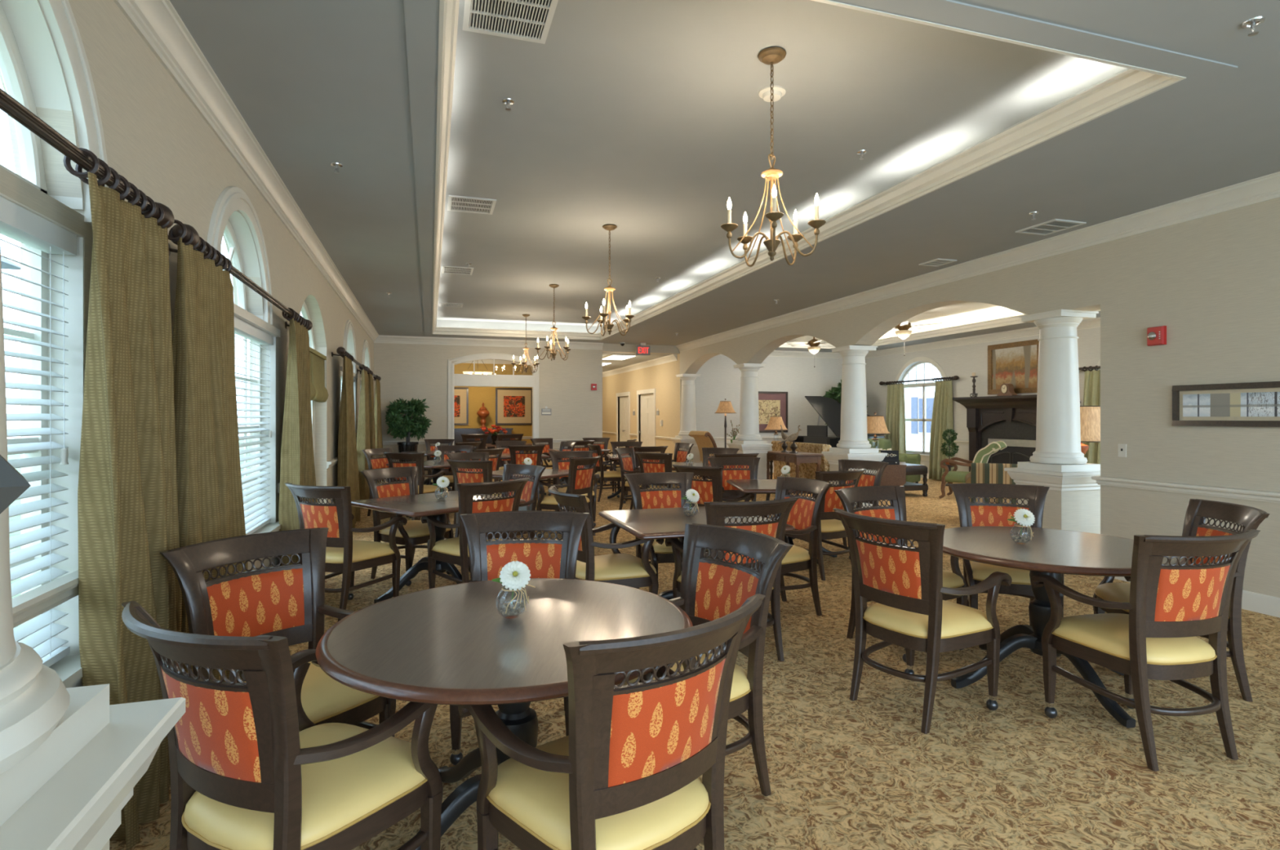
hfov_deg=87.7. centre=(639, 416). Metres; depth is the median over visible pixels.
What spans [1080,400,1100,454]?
table lamp
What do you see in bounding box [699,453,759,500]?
armchair
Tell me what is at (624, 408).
door
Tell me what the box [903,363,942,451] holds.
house
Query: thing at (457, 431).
sideboard
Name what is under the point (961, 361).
wall
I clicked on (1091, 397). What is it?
curtain
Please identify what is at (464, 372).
pendant lamp
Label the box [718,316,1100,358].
trim
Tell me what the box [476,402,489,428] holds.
urn
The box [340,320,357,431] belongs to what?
window
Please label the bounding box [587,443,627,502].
armchair
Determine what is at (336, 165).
sprinkler
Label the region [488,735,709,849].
seat cushion
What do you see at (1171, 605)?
armchair
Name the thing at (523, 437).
trim
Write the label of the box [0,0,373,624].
wall
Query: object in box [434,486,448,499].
vase
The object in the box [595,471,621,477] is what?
seat cushion
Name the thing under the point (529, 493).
armchair
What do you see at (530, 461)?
flower
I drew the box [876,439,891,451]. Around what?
cushion
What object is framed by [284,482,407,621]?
armchair
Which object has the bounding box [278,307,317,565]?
curtain
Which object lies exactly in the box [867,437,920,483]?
armchair
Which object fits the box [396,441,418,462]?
pot
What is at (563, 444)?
armchair
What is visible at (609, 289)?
chandelier
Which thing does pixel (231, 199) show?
window
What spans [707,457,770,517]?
armchair
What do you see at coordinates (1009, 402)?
mantel shelf
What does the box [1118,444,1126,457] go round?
light switch
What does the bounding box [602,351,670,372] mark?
ceiling
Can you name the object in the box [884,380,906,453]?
curtain
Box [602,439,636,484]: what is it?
armchair
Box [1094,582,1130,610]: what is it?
seat cushion
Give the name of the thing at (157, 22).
trim
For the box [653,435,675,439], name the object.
trim
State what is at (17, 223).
window blind
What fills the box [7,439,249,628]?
lawn
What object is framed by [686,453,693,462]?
flower
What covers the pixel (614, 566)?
seat cushion
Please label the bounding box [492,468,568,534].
square table
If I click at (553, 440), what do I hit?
trim
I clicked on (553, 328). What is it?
chandelier
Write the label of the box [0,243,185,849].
column
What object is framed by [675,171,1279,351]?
trim
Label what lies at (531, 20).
ceiling vent
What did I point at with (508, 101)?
sprinkler
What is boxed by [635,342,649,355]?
exit sign
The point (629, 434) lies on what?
trim
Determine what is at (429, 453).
square table
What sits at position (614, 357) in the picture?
recessed light
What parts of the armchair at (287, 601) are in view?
post, armrest, crest rail, panel, rail, post, seat frame, armrest, leg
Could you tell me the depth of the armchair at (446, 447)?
11.01 m
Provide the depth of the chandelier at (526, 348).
13.50 m
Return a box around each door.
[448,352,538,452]
[616,391,630,448]
[636,388,655,453]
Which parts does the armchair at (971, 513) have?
post, armrest, leg, crest rail, panel, seat frame, post, armrest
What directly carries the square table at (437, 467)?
on the floor
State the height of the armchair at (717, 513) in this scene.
0.972 m
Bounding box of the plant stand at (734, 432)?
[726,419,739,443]
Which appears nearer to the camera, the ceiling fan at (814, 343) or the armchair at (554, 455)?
the armchair at (554, 455)
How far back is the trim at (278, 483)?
5.28 m
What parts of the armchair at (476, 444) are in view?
crest rail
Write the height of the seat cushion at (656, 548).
0.085 m
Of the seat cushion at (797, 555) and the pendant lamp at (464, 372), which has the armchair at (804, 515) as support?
the seat cushion at (797, 555)
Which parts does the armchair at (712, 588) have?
armrest, post, armrest, rail, panel, seat frame, crest rail, post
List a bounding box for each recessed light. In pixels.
[602,354,636,359]
[602,361,612,365]
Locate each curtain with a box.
[63,147,182,849]
[168,219,248,681]
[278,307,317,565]
[337,350,360,528]
[356,364,370,508]
[367,369,375,481]
[373,374,382,482]
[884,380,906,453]
[928,376,954,479]
[1082,365,1100,463]
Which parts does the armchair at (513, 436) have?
crest rail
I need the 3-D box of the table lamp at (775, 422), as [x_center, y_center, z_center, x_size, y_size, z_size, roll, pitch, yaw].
[3.091,0.382,15.149,0.550,0.895,0.550,0,0,-17]
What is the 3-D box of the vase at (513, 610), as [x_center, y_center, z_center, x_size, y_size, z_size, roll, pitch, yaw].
[-0.427,0.637,2.305,0.140,0.106,0.113,0,0,-17]
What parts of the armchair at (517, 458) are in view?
post, panel, crest rail, post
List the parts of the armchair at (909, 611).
post, crest rail, panel, rail, leg, seat frame, post, armrest, leg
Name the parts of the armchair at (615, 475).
crest rail, post, panel, rail, post, seat frame, armrest, armrest, leg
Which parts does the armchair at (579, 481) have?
armrest, armrest, seat frame, post, rail, panel, crest rail, post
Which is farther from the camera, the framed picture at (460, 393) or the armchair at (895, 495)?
the framed picture at (460, 393)
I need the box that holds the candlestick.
[969,372,977,396]
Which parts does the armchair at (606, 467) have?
armrest, seat frame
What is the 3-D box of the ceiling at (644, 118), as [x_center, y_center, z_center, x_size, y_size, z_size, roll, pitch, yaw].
[0.451,-1.930,6.407,7.010,0.380,18.750,0,0,-17]
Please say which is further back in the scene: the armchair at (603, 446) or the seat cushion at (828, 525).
the armchair at (603, 446)
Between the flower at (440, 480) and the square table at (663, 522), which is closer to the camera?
the square table at (663, 522)
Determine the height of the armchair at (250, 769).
0.972 m
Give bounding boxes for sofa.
[771,440,831,482]
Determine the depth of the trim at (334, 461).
14.34 m
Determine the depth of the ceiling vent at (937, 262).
7.48 m
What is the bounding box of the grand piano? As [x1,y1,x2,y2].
[793,395,884,447]
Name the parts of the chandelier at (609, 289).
arm, stay rod, arm, arm, stay rod, stem, chain, lamp shade, stay rod, stay rod, arm, arm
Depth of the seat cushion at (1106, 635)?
2.90 m
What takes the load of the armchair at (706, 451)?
on the floor
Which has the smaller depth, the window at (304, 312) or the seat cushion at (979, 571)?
the seat cushion at (979, 571)
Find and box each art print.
[453,395,459,417]
[503,395,524,417]
[758,400,780,423]
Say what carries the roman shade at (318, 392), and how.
attached to the wall at (156, 139)
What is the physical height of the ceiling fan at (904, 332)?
0.894 m
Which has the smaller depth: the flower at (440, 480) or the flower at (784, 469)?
the flower at (440, 480)
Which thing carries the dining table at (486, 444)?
on the floor
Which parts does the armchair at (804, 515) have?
post, seat frame, rail, panel, armrest, crest rail, post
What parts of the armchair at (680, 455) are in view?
post, panel, crest rail, post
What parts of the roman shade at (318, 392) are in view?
shade panel, headboard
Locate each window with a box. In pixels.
[0,0,108,688]
[207,186,280,534]
[301,302,315,466]
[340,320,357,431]
[360,339,370,392]
[1093,359,1100,369]
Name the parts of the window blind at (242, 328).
rail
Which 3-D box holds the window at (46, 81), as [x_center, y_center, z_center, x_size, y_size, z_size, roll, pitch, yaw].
[-1.773,-0.312,1.643,0.205,2.484,1.668,0,0,-17]
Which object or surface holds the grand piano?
on the floor
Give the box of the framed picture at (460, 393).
[453,386,468,425]
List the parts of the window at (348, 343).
casing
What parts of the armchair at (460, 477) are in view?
post, crest rail, panel, post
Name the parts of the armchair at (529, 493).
post, seat frame, panel, rail, crest rail, armrest, post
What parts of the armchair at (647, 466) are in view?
post, crest rail, panel, post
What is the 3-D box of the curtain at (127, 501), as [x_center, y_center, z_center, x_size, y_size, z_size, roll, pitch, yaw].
[-1.804,0.301,2.372,0.193,2.259,0.696,0,0,-17]
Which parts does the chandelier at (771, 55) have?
flame bulb, flame bulb, arm, stay rod, arm, stay rod, stem, lamp shade, stay rod, chain, arm, flame bulb, stay rod, arm, stay rod, flame bulb, arm, flame bulb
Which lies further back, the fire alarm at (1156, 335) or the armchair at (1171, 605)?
the fire alarm at (1156, 335)
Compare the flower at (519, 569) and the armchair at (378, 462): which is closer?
the flower at (519, 569)
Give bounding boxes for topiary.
[940,427,959,485]
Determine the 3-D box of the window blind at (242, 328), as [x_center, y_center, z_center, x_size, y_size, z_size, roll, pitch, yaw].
[-2.596,0.093,4.246,0.080,1.438,1.940,0,0,-17]
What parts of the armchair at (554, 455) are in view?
post, armrest, rail, panel, crest rail, post, leg, armrest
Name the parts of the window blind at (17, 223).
ladder cord, rail, pull cord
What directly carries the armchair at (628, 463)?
on the floor
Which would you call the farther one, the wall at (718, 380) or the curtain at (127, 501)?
the wall at (718, 380)
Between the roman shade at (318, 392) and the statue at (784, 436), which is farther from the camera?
the statue at (784, 436)
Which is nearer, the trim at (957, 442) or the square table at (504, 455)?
the square table at (504, 455)
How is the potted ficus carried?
on the floor
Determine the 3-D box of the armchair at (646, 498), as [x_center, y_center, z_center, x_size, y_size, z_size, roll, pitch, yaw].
[0.242,0.964,5.415,0.632,0.972,0.680,0,0,-19]
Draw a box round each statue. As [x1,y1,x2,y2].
[777,425,801,453]
[780,424,795,452]
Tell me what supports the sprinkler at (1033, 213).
attached to the ceiling at (644, 118)
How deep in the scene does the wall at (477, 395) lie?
18.19 m
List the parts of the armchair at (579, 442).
panel, crest rail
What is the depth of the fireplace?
13.37 m
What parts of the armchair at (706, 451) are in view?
post, crest rail, post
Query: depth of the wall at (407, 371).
15.31 m
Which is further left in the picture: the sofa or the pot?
the pot
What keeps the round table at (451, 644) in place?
on the floor
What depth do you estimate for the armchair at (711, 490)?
6.44 m
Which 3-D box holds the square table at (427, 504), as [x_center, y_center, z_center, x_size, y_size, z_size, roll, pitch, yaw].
[-1.679,1.069,5.531,1.083,0.755,1.083,0,0,41]
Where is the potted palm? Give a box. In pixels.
[822,379,867,424]
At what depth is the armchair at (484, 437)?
15.25 m
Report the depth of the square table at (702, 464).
9.72 m
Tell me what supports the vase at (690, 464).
on the square table at (702, 464)
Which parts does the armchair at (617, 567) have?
crest rail, panel, rail, post, armrest, seat frame, armrest, leg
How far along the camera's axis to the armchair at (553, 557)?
3.27 m
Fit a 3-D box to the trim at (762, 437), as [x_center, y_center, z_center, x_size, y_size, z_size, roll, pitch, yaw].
[3.752,0.565,16.646,5.040,0.080,1.400,0,0,-17]
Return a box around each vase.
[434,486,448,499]
[495,584,535,618]
[682,501,698,516]
[685,458,695,466]
[1009,523,1033,544]
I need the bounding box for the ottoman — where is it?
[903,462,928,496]
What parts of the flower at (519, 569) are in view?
stem, flower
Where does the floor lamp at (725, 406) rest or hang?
on the floor
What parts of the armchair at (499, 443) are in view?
post, rail, crest rail, panel, post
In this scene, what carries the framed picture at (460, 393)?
attached to the wall at (477, 395)
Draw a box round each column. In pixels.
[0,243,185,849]
[671,373,702,476]
[726,363,773,479]
[821,345,887,507]
[1004,309,1100,533]
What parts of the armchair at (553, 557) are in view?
leg, post, panel, crest rail, leg, post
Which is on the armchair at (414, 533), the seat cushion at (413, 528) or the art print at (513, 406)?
the seat cushion at (413, 528)
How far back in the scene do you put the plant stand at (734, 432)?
14.46 m
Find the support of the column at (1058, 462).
on the floor
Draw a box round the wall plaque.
[541,406,551,414]
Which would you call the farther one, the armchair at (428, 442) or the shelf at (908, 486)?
the armchair at (428, 442)
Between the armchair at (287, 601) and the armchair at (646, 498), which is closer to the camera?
the armchair at (287, 601)
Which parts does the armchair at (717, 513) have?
leg, armrest, post, seat frame, panel, rail, crest rail, post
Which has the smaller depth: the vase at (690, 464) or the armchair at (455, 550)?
the armchair at (455, 550)
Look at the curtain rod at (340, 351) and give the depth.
8.19 m
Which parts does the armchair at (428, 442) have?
post, panel, crest rail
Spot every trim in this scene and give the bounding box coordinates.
[11,569,78,627]
[113,0,603,349]
[277,482,279,493]
[326,440,448,468]
[431,0,1186,339]
[462,359,521,364]
[515,435,532,439]
[552,439,602,442]
[602,354,677,377]
[602,431,616,435]
[628,433,636,436]
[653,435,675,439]
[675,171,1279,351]
[713,436,783,440]
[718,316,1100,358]
[779,309,1100,348]
[953,440,968,444]
[1091,475,1279,502]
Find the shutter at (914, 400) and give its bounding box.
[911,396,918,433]
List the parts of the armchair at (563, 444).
leg, armrest, armrest, post, crest rail, post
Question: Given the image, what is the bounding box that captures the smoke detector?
[758,84,786,102]
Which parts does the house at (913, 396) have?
pane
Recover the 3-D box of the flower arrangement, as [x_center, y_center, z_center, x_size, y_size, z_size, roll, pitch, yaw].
[-3.624,0.446,16.610,0.578,0.487,0.537,0,0,18]
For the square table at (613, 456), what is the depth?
11.76 m
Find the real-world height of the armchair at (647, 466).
0.972 m
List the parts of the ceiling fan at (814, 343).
blade, blade, lamp shade, motor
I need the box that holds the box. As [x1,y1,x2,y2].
[880,449,899,464]
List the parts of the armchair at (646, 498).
post, armrest, leg, crest rail, panel, seat frame, post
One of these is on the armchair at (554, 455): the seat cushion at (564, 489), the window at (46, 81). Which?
the seat cushion at (564, 489)
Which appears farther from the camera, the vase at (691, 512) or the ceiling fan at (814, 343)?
the ceiling fan at (814, 343)
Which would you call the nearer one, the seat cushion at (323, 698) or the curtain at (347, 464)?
the seat cushion at (323, 698)
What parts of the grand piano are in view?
lid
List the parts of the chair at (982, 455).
leg, leg, seat, scroll arm, scroll arm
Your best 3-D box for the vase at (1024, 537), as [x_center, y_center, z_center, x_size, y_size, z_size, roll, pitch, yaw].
[2.089,0.637,3.641,0.113,0.106,0.140,0,0,44]
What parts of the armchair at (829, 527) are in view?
post, rail, seat frame, panel, crest rail, post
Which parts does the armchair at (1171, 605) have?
leg, armrest, armrest, leg, seat frame, post, rail, panel, crest rail, post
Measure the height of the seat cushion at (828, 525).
0.085 m
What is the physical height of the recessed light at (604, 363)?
0.034 m
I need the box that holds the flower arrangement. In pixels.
[481,424,507,444]
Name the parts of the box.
raised lid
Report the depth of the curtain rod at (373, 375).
12.77 m
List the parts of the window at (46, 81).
casing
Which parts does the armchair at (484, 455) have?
post, crest rail, panel, post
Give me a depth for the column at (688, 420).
16.10 m
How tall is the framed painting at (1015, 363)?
1.020 m
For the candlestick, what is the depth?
13.98 m
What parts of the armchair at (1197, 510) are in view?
leg, armrest, seat frame, post, panel, crest rail, armrest, post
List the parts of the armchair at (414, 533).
post, crest rail, rail, panel, armrest, leg, post, seat frame, armrest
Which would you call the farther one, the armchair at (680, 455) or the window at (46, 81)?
the armchair at (680, 455)
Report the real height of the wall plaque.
0.205 m
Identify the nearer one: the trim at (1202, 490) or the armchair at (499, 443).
the trim at (1202, 490)
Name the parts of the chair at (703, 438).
frame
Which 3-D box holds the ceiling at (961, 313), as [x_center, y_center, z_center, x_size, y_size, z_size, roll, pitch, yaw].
[5.370,-1.900,11.678,4.940,0.380,11.850,0,0,-17]
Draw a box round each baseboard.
[769,466,963,483]
[1114,576,1279,617]
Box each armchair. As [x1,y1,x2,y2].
[121,600,443,849]
[159,527,395,737]
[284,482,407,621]
[360,466,453,586]
[361,448,394,517]
[383,452,446,519]
[421,477,529,588]
[423,439,454,480]
[426,444,474,491]
[435,441,481,475]
[446,451,501,524]
[446,458,493,537]
[448,448,505,490]
[449,510,589,764]
[457,593,765,849]
[460,434,488,448]
[494,433,524,466]
[494,440,527,480]
[499,463,546,539]
[504,444,545,500]
[529,438,552,483]
[536,455,600,537]
[540,441,577,495]
[547,450,599,526]
[548,485,664,595]
[558,440,595,484]
[582,437,609,482]
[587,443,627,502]
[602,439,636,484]
[608,441,642,493]
[614,447,654,510]
[617,523,792,795]
[619,445,668,503]
[623,471,707,588]
[633,451,693,489]
[662,442,693,485]
[665,497,799,661]
[671,464,755,506]
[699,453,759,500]
[702,447,738,479]
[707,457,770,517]
[767,476,832,621]
[773,468,866,580]
[813,459,888,559]
[833,508,1012,733]
[834,485,968,662]
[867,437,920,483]
[948,483,1064,626]
[964,462,1017,504]
[1030,529,1260,771]
[1093,498,1270,702]
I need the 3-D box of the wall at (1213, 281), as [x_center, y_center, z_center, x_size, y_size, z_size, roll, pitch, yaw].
[2.337,-0.400,12.584,0.300,3.700,29.400,0,0,-17]
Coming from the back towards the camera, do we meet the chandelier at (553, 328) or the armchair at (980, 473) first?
the chandelier at (553, 328)
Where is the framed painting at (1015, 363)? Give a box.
[987,338,1039,394]
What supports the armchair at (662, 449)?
on the floor
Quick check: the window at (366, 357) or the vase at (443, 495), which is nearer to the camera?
the vase at (443, 495)
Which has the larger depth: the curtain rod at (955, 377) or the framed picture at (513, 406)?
the framed picture at (513, 406)
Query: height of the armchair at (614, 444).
0.972 m
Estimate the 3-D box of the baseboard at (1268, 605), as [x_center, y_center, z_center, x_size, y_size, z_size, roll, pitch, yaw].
[5.548,1.380,2.364,0.316,0.140,7.976,0,0,-17]
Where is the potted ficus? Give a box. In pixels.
[385,397,433,462]
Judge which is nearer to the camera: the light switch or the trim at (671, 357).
the light switch
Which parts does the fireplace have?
screen frame, panel moulding, arched panel, fire door, screen frame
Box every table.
[315,577,693,849]
[351,490,525,603]
[386,459,451,516]
[401,450,455,489]
[454,443,532,453]
[488,453,549,495]
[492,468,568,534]
[547,448,610,483]
[598,506,795,599]
[606,453,629,498]
[638,462,711,471]
[726,479,837,557]
[766,450,823,495]
[769,459,773,479]
[880,462,906,485]
[942,525,1191,728]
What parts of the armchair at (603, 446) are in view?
crest rail, panel, post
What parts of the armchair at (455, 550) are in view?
leg, armrest, seat frame, post, rail, panel, crest rail, post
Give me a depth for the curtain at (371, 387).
11.59 m
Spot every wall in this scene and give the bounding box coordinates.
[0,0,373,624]
[373,342,679,475]
[453,363,532,453]
[602,197,1279,597]
[694,355,842,466]
[865,327,1100,472]
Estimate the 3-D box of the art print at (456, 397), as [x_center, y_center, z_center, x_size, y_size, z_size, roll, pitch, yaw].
[-5.127,-0.280,17.875,0.580,0.580,0.019,0,0,-17]
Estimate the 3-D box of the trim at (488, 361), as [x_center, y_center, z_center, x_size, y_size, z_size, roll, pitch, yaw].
[-4.255,-1.522,18.102,4.640,0.155,0.112,0,0,-17]
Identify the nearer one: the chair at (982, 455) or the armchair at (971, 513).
the armchair at (971, 513)
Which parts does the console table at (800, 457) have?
leg, drawer, drawer, leg, drawer, leg, leg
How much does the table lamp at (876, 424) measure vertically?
0.825 m
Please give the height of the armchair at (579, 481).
0.972 m
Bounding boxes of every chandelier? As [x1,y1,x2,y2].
[511,314,539,373]
[534,284,570,360]
[582,223,634,336]
[720,46,826,266]
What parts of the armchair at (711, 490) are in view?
crest rail, rail, panel, post, armrest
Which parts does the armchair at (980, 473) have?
arm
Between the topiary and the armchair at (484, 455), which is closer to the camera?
the armchair at (484, 455)
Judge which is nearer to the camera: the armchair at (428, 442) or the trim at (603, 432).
the armchair at (428, 442)
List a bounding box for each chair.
[688,431,716,477]
[938,440,1006,498]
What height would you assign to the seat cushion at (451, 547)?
0.085 m
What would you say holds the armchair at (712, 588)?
on the floor
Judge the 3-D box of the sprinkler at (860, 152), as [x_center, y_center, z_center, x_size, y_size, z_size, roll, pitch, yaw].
[1.734,-2.042,5.212,0.080,0.056,0.079,0,0,-35]
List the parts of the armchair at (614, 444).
post, crest rail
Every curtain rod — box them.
[0,88,174,228]
[168,223,312,330]
[331,346,368,372]
[360,368,381,380]
[879,375,959,385]
[1078,365,1100,370]
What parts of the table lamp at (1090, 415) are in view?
lamp shade, trim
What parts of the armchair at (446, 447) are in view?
armrest, post, rail, panel, crest rail, post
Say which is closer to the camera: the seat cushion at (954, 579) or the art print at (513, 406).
the seat cushion at (954, 579)
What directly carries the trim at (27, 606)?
attached to the wall at (156, 139)
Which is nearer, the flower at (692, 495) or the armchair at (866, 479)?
the flower at (692, 495)
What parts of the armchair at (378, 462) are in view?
post, crest rail, panel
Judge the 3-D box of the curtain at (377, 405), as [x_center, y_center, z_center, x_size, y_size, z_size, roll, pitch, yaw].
[-5.327,0.301,13.537,0.194,2.259,0.749,0,0,-17]
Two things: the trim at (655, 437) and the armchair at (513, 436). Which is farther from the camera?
the trim at (655, 437)
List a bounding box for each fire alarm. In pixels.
[591,383,596,390]
[1146,325,1166,346]
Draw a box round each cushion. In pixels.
[183,722,432,849]
[244,661,376,721]
[325,539,394,563]
[378,520,450,537]
[417,484,439,493]
[431,475,453,481]
[432,537,503,556]
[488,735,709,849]
[541,495,589,504]
[542,460,552,464]
[557,487,594,496]
[575,553,656,580]
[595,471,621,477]
[617,653,750,699]
[624,480,654,486]
[640,537,679,553]
[648,485,679,488]
[677,572,773,587]
[781,545,809,564]
[821,519,844,532]
[863,600,991,638]
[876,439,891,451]
[942,569,963,587]
[969,560,1031,584]
[1053,613,1215,665]
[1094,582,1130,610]
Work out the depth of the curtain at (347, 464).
8.33 m
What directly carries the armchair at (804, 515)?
on the floor
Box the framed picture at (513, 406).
[495,387,532,425]
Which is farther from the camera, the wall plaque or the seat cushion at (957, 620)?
the wall plaque
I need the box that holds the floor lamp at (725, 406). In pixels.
[715,398,736,448]
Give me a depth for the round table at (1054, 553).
3.54 m
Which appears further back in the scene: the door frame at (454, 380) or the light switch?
the door frame at (454, 380)
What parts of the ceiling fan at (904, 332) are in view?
motor, lamp shade, blade, blade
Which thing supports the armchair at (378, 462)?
on the floor
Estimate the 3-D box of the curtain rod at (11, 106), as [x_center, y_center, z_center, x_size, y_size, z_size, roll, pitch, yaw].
[-1.597,-0.790,1.531,0.174,0.110,2.456,0,0,-17]
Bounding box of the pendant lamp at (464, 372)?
[462,360,492,374]
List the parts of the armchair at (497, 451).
armrest, panel, crest rail, post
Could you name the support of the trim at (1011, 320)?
attached to the ceiling at (961, 313)
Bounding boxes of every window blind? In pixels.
[0,195,76,666]
[234,316,273,534]
[340,370,355,393]
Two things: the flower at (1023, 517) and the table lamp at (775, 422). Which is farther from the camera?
the table lamp at (775, 422)
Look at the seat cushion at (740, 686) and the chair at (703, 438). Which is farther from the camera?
the chair at (703, 438)
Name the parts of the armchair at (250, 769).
post, crest rail, panel, rail, post, armrest, seat frame, armrest, leg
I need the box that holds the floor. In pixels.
[109,457,1279,849]
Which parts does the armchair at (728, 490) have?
post, crest rail, rail, panel, post, armrest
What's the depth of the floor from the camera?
2.91 m
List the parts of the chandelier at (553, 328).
arm, arm, stem, lamp shade, chain, arm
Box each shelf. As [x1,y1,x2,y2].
[903,481,928,490]
[952,394,1036,408]
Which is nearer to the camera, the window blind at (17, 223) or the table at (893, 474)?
the window blind at (17, 223)
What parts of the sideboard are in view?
drawer, drawer, door, drawer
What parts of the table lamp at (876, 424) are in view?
lamp shade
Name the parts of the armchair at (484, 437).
crest rail, panel, post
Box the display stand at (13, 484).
[0,454,31,513]
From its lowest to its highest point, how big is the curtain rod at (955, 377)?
0.100 m
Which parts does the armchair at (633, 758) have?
leg, armrest, post, seat frame, rail, armrest, panel, crest rail, post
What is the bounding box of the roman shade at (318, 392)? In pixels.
[309,346,328,402]
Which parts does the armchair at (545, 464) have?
post, crest rail, panel, armrest, post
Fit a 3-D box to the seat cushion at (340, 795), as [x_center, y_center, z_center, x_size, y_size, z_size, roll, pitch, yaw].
[-0.916,0.996,1.854,0.517,0.085,0.545,0,0,28]
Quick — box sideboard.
[453,427,513,466]
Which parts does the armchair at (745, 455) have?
seat frame, panel, crest rail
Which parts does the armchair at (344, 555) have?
post, crest rail, panel, rail, post, leg, seat frame, armrest, leg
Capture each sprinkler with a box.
[330,162,342,173]
[502,97,514,110]
[856,149,866,159]
[1028,211,1039,219]
[1240,16,1265,36]
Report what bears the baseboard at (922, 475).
attached to the wall at (718, 380)
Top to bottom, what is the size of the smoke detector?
0.050 m
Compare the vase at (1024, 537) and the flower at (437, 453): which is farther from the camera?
the flower at (437, 453)
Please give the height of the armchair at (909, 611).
0.972 m
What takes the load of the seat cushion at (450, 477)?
on the armchair at (446, 447)
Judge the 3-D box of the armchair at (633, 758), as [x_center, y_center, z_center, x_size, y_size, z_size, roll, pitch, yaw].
[-0.063,0.964,1.787,0.632,0.972,0.680,0,0,-39]
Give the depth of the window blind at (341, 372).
9.32 m
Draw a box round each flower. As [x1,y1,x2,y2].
[432,450,441,461]
[433,476,449,494]
[492,560,530,604]
[522,457,532,464]
[681,488,699,511]
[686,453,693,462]
[780,465,790,476]
[1007,508,1035,537]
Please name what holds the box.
on the table at (893, 474)
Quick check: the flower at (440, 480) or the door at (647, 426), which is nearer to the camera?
the flower at (440, 480)
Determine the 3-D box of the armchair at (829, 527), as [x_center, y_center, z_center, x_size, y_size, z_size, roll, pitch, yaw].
[1.691,0.964,6.205,0.632,0.972,0.680,0,0,-31]
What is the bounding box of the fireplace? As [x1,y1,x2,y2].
[952,394,1036,471]
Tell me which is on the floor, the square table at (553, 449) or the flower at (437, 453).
the square table at (553, 449)
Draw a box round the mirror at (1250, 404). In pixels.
[1171,381,1279,426]
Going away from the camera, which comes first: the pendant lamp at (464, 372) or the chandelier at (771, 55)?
the chandelier at (771, 55)
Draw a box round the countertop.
[453,427,513,430]
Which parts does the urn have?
lid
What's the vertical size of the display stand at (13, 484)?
1.478 m
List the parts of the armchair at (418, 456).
post, crest rail, panel, rail, post, armrest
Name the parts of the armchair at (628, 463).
post, crest rail, panel, seat frame, post, armrest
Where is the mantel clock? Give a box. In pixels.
[996,382,1017,395]
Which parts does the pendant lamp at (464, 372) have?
lamp shade, lamp shade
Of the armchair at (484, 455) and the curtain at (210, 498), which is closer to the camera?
the curtain at (210, 498)
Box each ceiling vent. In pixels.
[439,302,462,307]
[441,265,473,275]
[447,195,496,214]
[462,0,558,44]
[919,257,956,266]
[1015,218,1086,235]
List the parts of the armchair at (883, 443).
arm, arm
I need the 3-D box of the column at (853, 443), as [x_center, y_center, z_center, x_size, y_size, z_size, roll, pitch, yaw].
[3.179,0.210,9.913,0.670,2.480,0.670,0,0,-17]
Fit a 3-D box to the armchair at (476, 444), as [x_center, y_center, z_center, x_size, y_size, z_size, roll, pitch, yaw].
[-3.413,0.964,12.654,0.680,0.972,0.632,0,0,33]
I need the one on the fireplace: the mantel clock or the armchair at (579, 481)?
the mantel clock
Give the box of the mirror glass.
[1182,391,1279,416]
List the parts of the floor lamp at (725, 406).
lamp shade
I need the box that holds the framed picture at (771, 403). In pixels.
[758,391,787,432]
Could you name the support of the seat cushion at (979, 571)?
on the armchair at (971, 513)
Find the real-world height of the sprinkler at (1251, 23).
0.056 m
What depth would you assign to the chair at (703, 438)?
15.53 m
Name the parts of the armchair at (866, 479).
post, panel, crest rail, post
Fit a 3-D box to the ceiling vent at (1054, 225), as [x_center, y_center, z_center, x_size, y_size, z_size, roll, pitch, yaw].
[3.757,-1.734,6.111,0.360,0.012,0.420,0,0,-17]
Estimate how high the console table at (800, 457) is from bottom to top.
0.765 m
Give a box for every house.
[0,256,20,269]
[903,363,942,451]
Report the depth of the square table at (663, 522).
4.49 m
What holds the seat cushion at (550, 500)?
on the armchair at (579, 481)
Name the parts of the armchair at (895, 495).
post, crest rail, panel, post, seat frame, armrest, leg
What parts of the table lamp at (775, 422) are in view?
lamp shade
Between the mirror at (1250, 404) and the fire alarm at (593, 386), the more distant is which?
the fire alarm at (593, 386)
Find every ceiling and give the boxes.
[169,0,1279,345]
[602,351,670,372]
[774,302,1100,351]
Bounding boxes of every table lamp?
[764,413,788,434]
[866,412,889,440]
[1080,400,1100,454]
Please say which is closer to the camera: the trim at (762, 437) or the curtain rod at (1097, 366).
the curtain rod at (1097, 366)
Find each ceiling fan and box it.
[787,336,827,367]
[889,320,942,355]
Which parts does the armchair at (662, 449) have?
post, panel, crest rail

